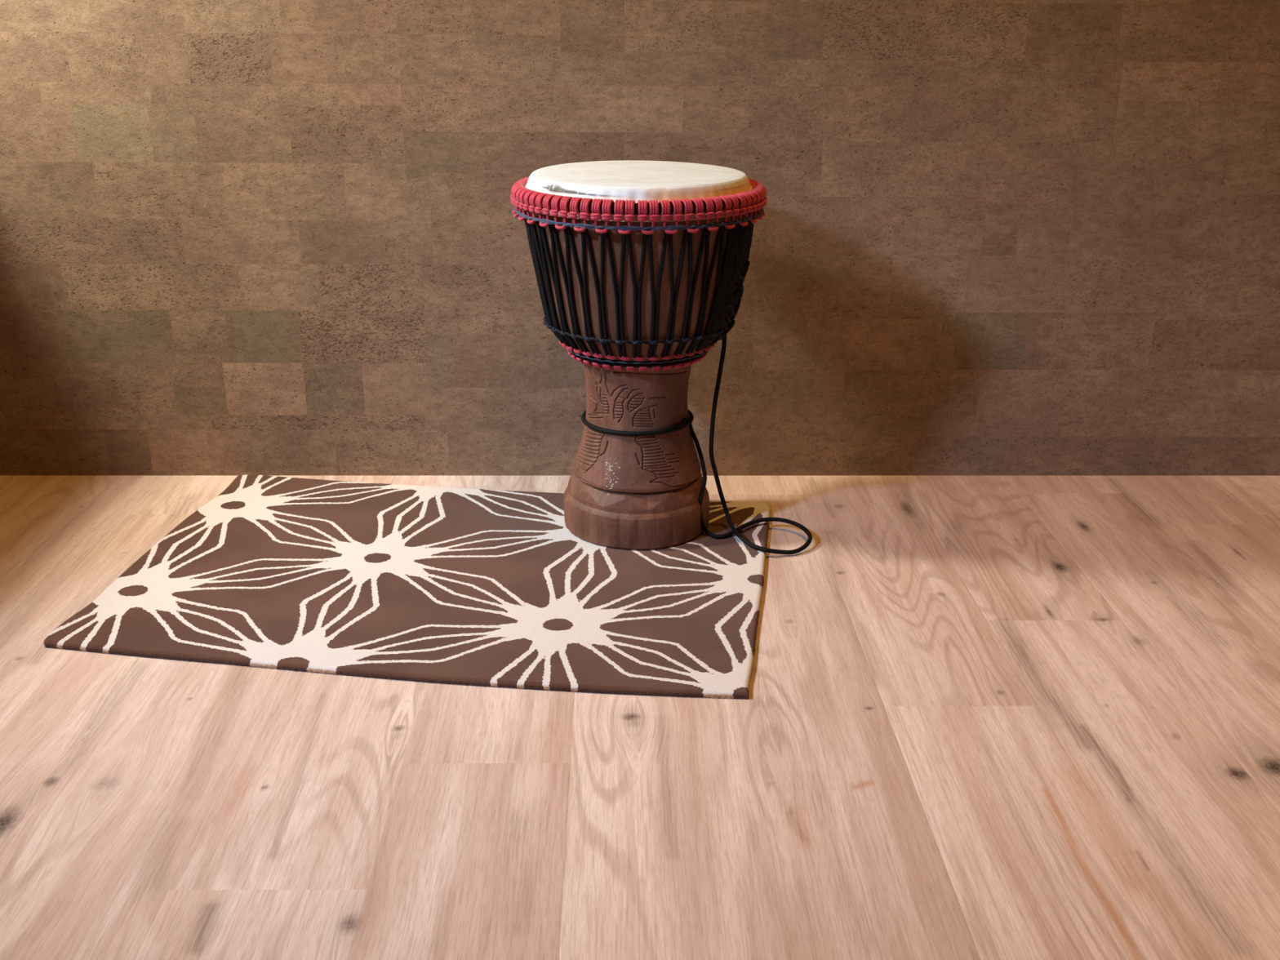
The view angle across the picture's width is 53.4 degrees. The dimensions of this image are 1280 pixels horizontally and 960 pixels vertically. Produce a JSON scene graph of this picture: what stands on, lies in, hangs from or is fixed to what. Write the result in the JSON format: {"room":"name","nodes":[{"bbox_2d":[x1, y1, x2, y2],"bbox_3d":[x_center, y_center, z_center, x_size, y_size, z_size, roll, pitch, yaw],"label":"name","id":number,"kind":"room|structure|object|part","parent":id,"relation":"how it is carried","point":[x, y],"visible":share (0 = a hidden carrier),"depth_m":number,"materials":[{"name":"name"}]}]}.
{"room":"studio","nodes":[
{"label":"studio","id":0,"kind":"room"},
{"bbox_2d":[0,0,1279,475],"bbox_3d":[-0.038,-1.200,1.954,5.200,2.700,0.120,0,21,-1],"label":"wall","id":1,"kind":"structure","parent":0,"point":[1006,237],"depth_m":2.18,"materials":[{"name":"tile"}]},
{"bbox_2d":[0,475,1279,959],"bbox_3d":[0.125,0.608,0.814,4.992,0.080,3.492,0,21,-1],"label":"floor","id":2,"kind":"structure","parent":0,"point":[983,717],"depth_m":1.45,"materials":[{"name":"brown wood"}]},
{"bbox_2d":[43,474,770,698],"bbox_3d":[-0.294,0.133,1.943,0.964,0.009,0.678,3,21,7],"label":"rug","id":3,"kind":"object","parent":2,"relation":"on","point":[447,585],"visible":0.91,"depth_m":1.84,"materials":[{"name":"brown fabric"}]},
{"bbox_2d":[510,160,812,554],"bbox_3d":[0.041,-0.195,2.009,0.468,0.573,0.379,0,21,-1],"label":"drum","id":4,"kind":"object","parent":3,"relation":"on","point":[641,268],"visible":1,"depth_m":1.88,"materials":[{"name":"brown wood"}]},
{"bbox_3d":[-0.004,-0.101,2.043,0.180,0.010,0.180,0,21,-1],"label":"waist cord","id":5,"kind":"part","parent":4,"relation":"part of","materials":[{"name":"black fabric"}]},
{"bbox_3d":[0.172,-0.058,1.989,0.210,0.336,0.120,0,21,-1],"label":"tail cord","id":6,"kind":"part","parent":4,"relation":"part of","materials":[{"name":"black fabric"}]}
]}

